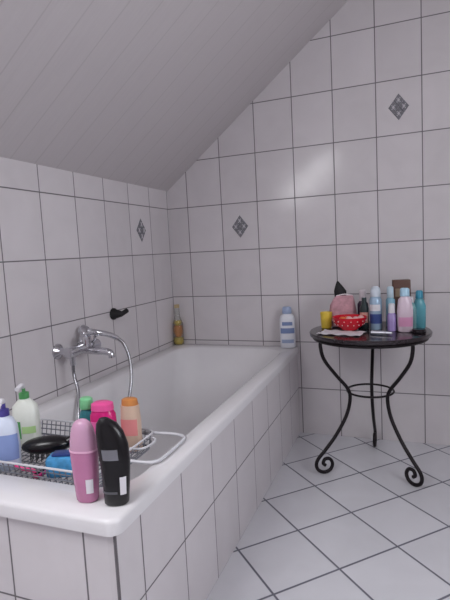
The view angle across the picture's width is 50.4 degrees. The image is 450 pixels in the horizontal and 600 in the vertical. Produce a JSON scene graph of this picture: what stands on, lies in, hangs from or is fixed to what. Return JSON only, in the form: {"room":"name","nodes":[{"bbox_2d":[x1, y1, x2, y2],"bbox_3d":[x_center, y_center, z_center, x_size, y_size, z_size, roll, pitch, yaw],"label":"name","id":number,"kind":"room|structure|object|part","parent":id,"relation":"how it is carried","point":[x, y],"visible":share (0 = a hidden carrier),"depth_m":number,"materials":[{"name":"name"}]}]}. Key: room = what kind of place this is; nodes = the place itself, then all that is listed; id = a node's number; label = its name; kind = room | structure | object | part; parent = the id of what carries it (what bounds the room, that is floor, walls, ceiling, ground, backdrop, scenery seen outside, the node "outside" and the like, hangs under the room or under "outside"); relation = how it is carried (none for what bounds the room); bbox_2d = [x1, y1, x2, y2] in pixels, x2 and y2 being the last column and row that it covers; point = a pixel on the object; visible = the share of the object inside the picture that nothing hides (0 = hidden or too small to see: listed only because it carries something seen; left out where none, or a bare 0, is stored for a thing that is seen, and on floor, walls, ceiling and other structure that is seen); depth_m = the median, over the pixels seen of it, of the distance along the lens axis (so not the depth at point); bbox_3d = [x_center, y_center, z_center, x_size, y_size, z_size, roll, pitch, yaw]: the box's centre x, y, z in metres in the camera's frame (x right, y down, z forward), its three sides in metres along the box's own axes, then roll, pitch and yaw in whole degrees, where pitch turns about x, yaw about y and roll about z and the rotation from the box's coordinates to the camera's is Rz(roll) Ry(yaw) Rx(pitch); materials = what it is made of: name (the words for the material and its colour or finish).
{"room":"bathroom","nodes":[
{"label":"bathroom","id":0,"kind":"room"},
{"bbox_2d":[0,157,174,415],"bbox_3d":[-1.057,0.282,1.222,0.100,1.465,3.900,-1,6,21],"label":"wall","id":1,"kind":"structure","parent":0,"point":[72,251],"depth_m":2.10,"materials":[{"name":"tile"}]},
{"bbox_2d":[52,325,132,460],"bbox_3d":[-0.561,0.381,2.020,0.248,0.528,0.328,-1,6,21],"label":"mixer tap","id":2,"kind":"object","parent":1,"relation":"attached to","point":[85,345],"visible":0.87,"depth_m":2.03,"materials":[{"name":"silver metal"}]},
{"bbox_2d":[110,308,128,319],"bbox_3d":[-0.524,0.068,2.376,0.071,0.058,0.069,-1,6,21],"label":"holder","id":3,"kind":"object","parent":1,"relation":"attached to","point":[114,313],"visible":1,"depth_m":2.36,"materials":[{"name":"black plastic"}]},
{"bbox_2d":[137,219,145,240],"bbox_3d":[-0.461,-0.386,2.646,0.006,0.131,0.099,-1,6,21],"label":"decorative tile","id":4,"kind":"structure","parent":1,"relation":"attached to","point":[141,230],"depth_m":2.64,"materials":[{"name":"grey tile"}]},
{"bbox_2d":[0,0,347,190],"bbox_3d":[0.130,-1.034,0.607,2.712,1.153,4.100,-1,6,21],"label":"ceiling","id":5,"kind":"structure","parent":0,"point":[135,92],"depth_m":1.91,"materials":[{"name":"paint"}]},
{"bbox_2d":[167,0,449,445],"bbox_3d":[0.863,-0.484,2.549,2.550,2.518,0.100,-1,6,21],"label":"wall","id":6,"kind":"structure","parent":0,"point":[328,185],"depth_m":2.59,"materials":[{"name":"tile"}]},
{"bbox_2d":[232,215,247,237],"bbox_3d":[0.087,-0.430,2.795,0.099,0.131,0.006,-1,6,21],"label":"decorative tile","id":7,"kind":"structure","parent":6,"relation":"attached to","point":[240,221],"depth_m":2.79,"materials":[{"name":"grey tile"}]},
{"bbox_2d":[388,94,408,119],"bbox_3d":[0.880,-0.980,2.424,0.099,0.131,0.006,-1,6,21],"label":"decorative tile","id":8,"kind":"structure","parent":6,"relation":"attached to","point":[403,106],"depth_m":2.42,"materials":[{"name":"grey tile"}]},
{"bbox_2d":[206,432,449,599],"bbox_3d":[0.221,1.044,0.827,2.750,0.100,4.100,-1,6,21],"label":"floor","id":9,"kind":"structure","parent":0,"point":[358,529],"depth_m":1.83,"materials":[{"name":"tile"}]},
{"bbox_2d":[0,344,299,599],"bbox_3d":[-0.256,0.632,2.052,0.785,0.518,1.865,-1,6,21],"label":"bathtub","id":10,"kind":"object","parent":9,"relation":"on","point":[186,513],"visible":0.88,"depth_m":1.50,"materials":[{"name":"ceramic"}]},
{"bbox_2d":[69,418,98,502],"bbox_3d":[-0.327,0.372,1.116,0.068,0.195,0.050,-2,6,11],"label":"bottle","id":11,"kind":"object","parent":10,"relation":"on","point":[83,450],"visible":0.94,"depth_m":1.10,"materials":[{"name":"pink plastic"}]},
{"bbox_2d":[0,418,185,486],"bbox_3d":[-0.504,0.448,1.446,0.727,0.053,0.333,-1,6,21],"label":"caddy","id":12,"kind":"object","parent":10,"relation":"on","point":[149,432],"visible":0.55,"depth_m":1.36,"materials":[{"name":"metal"}]},
{"bbox_2d":[0,398,21,470],"bbox_3d":[-0.622,0.378,1.352,0.071,0.209,0.063,-4,6,-9],"label":"soap dispenser","id":13,"kind":"object","parent":12,"relation":"on","point":[10,442],"visible":0.89,"depth_m":1.34,"materials":[{"name":"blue plastic"}]},
{"bbox_2d":[12,383,41,449],"bbox_3d":[-0.626,0.362,1.495,0.081,0.212,0.073,-3,6,1],"label":"soap dispenser","id":14,"kind":"object","parent":12,"relation":"on","point":[25,411],"visible":0.83,"depth_m":1.48,"materials":[{"name":"white plastic"}]},
{"bbox_2d":[14,465,45,478],"bbox_3d":[-0.545,0.473,1.328,0.106,0.016,0.040,0,6,26],"label":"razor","id":15,"kind":"object","parent":12,"relation":"on","point":[34,472],"visible":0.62,"depth_m":1.31,"materials":[{"name":"pink plastic"}]},
{"bbox_2d":[21,435,69,462],"bbox_3d":[-0.504,0.430,1.401,0.177,0.075,0.068,-4,6,-7],"label":"brush","id":16,"kind":"object","parent":12,"relation":"on","point":[47,444],"visible":0.65,"depth_m":1.38,"materials":[{"name":"black plastic"}]},
{"bbox_2d":[45,450,72,477],"bbox_3d":[-0.436,0.447,1.312,0.096,0.062,0.060,-3,6,1],"label":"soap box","id":17,"kind":"object","parent":12,"relation":"on","point":[60,459],"visible":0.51,"depth_m":1.28,"materials":[{"name":"blue plastic"}]},
{"bbox_2d":[79,396,92,420],"bbox_3d":[-0.425,0.379,1.483,0.060,0.160,0.042,-2,6,11],"label":"bottle","id":18,"kind":"object","parent":12,"relation":"on","point":[85,402],"visible":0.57,"depth_m":1.46,"materials":[{"name":"green plastic"}]},
{"bbox_2d":[90,400,116,454],"bbox_3d":[-0.364,0.382,1.438,0.080,0.158,0.057,-2,6,9],"label":"bottle","id":19,"kind":"object","parent":12,"relation":"on","point":[99,408],"visible":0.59,"depth_m":1.41,"materials":[{"name":"pink plastic"}]},
{"bbox_2d":[120,397,142,451],"bbox_3d":[-0.285,0.375,1.450,0.062,0.160,0.045,-2,6,11],"label":"lotion bottle","id":20,"kind":"object","parent":12,"relation":"on","point":[131,424],"visible":0.83,"depth_m":1.43,"materials":[{"name":"beige plastic"}]},
{"bbox_2d":[96,417,129,505],"bbox_3d":[-0.253,0.367,1.092,0.073,0.202,0.045,-3,6,1],"label":"shampoo bottle","id":21,"kind":"object","parent":10,"relation":"on","point":[112,443],"visible":1,"depth_m":1.07,"materials":[{"name":"black plastic"}]},
{"bbox_2d":[173,304,183,344],"bbox_3d":[-0.293,0.152,2.970,0.066,0.250,0.066,-1,6,21],"label":"glass bottle","id":22,"kind":"object","parent":10,"relation":"on","point":[178,331],"visible":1,"depth_m":2.95,"materials":[{"name":"yellow glass"}]},
{"bbox_2d":[279,306,295,347],"bbox_3d":[0.353,0.154,2.705,0.088,0.234,0.053,-2,6,9],"label":"shampoo bottle","id":23,"kind":"object","parent":10,"relation":"on","point":[287,320],"visible":1,"depth_m":2.69,"materials":[{"name":"white plastic"}]},
{"bbox_2d":[309,321,432,486],"bbox_3d":[0.703,0.476,2.312,0.556,0.675,0.573,-1,6,21],"label":"side table","id":24,"kind":"object","parent":9,"relation":"on","point":[367,340],"visible":0.93,"depth_m":2.15,"materials":[{"name":"metal"}]},
{"bbox_2d":[320,311,331,328],"bbox_3d":[0.503,0.099,2.376,0.058,0.080,0.058,-1,6,21],"label":"cup","id":25,"kind":"object","parent":24,"relation":"on","point":[326,316],"visible":1,"depth_m":2.35,"materials":[{"name":"yellow plastic"}]},
{"bbox_3d":[0.510,0.505,2.265,0.199,0.648,0.017,-4,6,-12],"label":"leg","id":26,"kind":"part","parent":24,"relation":"part of","materials":[{"name":"metal"}]},
{"bbox_2d":[316,329,364,335],"bbox_3d":[0.538,0.151,2.212,0.200,0.007,0.130,1,7,33],"label":"cloth","id":27,"kind":"object","parent":24,"relation":"on","point":[325,331],"visible":1,"depth_m":2.21,"materials":[{"name":"white fabric"}]},
{"bbox_2d":[329,294,356,326],"bbox_3d":[0.589,0.051,2.391,0.136,0.165,0.072,-2,6,6],"label":"bag","id":28,"kind":"object","parent":24,"relation":"on","point":[345,304],"visible":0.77,"depth_m":2.37,"materials":[{"name":"pink fabric"}]},
{"bbox_2d":[334,281,345,296],"bbox_3d":[0.599,0.012,2.478,0.064,0.222,0.028,-3,6,1],"label":"brush","id":29,"kind":"object","parent":28,"relation":"on","point":[339,289],"visible":0.4,"depth_m":2.46,"materials":[{"name":"black plastic"}]},
{"bbox_2d":[332,314,366,330],"bbox_3d":[0.591,0.107,2.268,0.160,0.065,0.160,-1,6,21],"label":"bowl","id":30,"kind":"object","parent":24,"relation":"on","point":[348,322],"visible":1,"depth_m":2.22,"materials":[{"name":"red ceramic"}]},
{"bbox_2d":[357,290,367,313],"bbox_3d":[0.688,0.038,2.384,0.052,0.180,0.036,-1,6,21],"label":"lotion bottle","id":31,"kind":"object","parent":24,"relation":"on","point":[362,293],"visible":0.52,"depth_m":2.37,"materials":[{"name":"plastic"}]},
{"bbox_2d":[360,297,368,328],"bbox_3d":[0.671,0.063,2.301,0.042,0.150,0.032,-1,6,21],"label":"bottle","id":32,"kind":"object","parent":24,"relation":"on","point":[364,309],"visible":0.88,"depth_m":2.29,"materials":[{"name":"black plastic"}]},
{"bbox_3d":[0.770,0.469,2.487,0.017,0.648,0.199,-1,6,21],"label":"leg","id":33,"kind":"part","parent":24,"relation":"part of","materials":[{"name":"metal"}]},
{"bbox_2d":[369,286,381,329],"bbox_3d":[0.714,0.036,2.265,0.056,0.205,0.056,-1,6,21],"label":"spray can","id":34,"kind":"object","parent":24,"relation":"on","point":[375,301],"visible":1,"depth_m":2.25,"materials":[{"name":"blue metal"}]},
{"bbox_2d":[371,330,391,334],"bbox_3d":[0.695,0.145,2.122,0.090,0.018,0.018,1,7,31],"label":"lipstick","id":35,"kind":"object","parent":24,"relation":"on","point":[372,331],"visible":1,"depth_m":2.12,"materials":[{"name":"silver metal"}]},
{"bbox_2d":[386,286,394,325],"bbox_3d":[0.805,0.031,2.327,0.043,0.194,0.043,-1,6,21],"label":"bottle","id":36,"kind":"object","parent":24,"relation":"on","point":[390,292],"visible":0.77,"depth_m":2.31,"materials":[{"name":"blue plastic"}]},
{"bbox_2d":[387,303,396,331],"bbox_3d":[0.767,0.080,2.197,0.040,0.128,0.040,-1,6,21],"label":"bottle","id":37,"kind":"object","parent":24,"relation":"on","point":[391,316],"visible":0.98,"depth_m":2.18,"materials":[{"name":"purple plastic"}]},
{"bbox_2d":[392,279,410,321],"bbox_3d":[0.871,0.010,2.358,0.084,0.222,0.037,-2,6,13],"label":"box","id":38,"kind":"object","parent":24,"relation":"on","point":[398,284],"visible":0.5,"depth_m":2.34,"materials":[{"name":"brown cardboard"}]},
{"bbox_2d":[397,288,412,331],"bbox_3d":[0.815,0.044,2.163,0.069,0.200,0.044,-2,6,11],"label":"lotion bottle","id":39,"kind":"object","parent":24,"relation":"on","point":[404,307],"visible":1,"depth_m":2.15,"materials":[{"name":"pink plastic"}]},
{"bbox_3d":[0.799,0.503,2.136,0.017,0.648,0.199,-6,7,-30],"label":"leg","id":40,"kind":"part","parent":24,"relation":"part of","materials":[{"name":"metal"}]},
{"bbox_2d":[409,296,416,327],"bbox_3d":[0.867,0.059,2.237,0.054,0.150,0.040,1,7,31],"label":"shampoo bottle","id":41,"kind":"object","parent":24,"relation":"on","point":[411,297],"visible":0.36,"depth_m":2.22,"materials":[{"name":"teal plastic"}]},
{"bbox_2d":[412,328,425,333],"bbox_3d":[0.865,0.137,2.129,0.060,0.018,0.060,-1,6,21],"label":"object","id":42,"kind":"object","parent":24,"relation":"on","point":[414,330],"visible":1,"depth_m":2.11,"materials":[{"name":"black plastic"}]},
{"bbox_2d":[414,290,425,327],"bbox_3d":[0.913,0.043,2.244,0.056,0.177,0.042,-2,6,11],"label":"bottle","id":43,"kind":"object","parent":24,"relation":"on","point":[419,302],"visible":0.9,"depth_m":2.23,"materials":[{"name":"teal plastic"}]}
]}

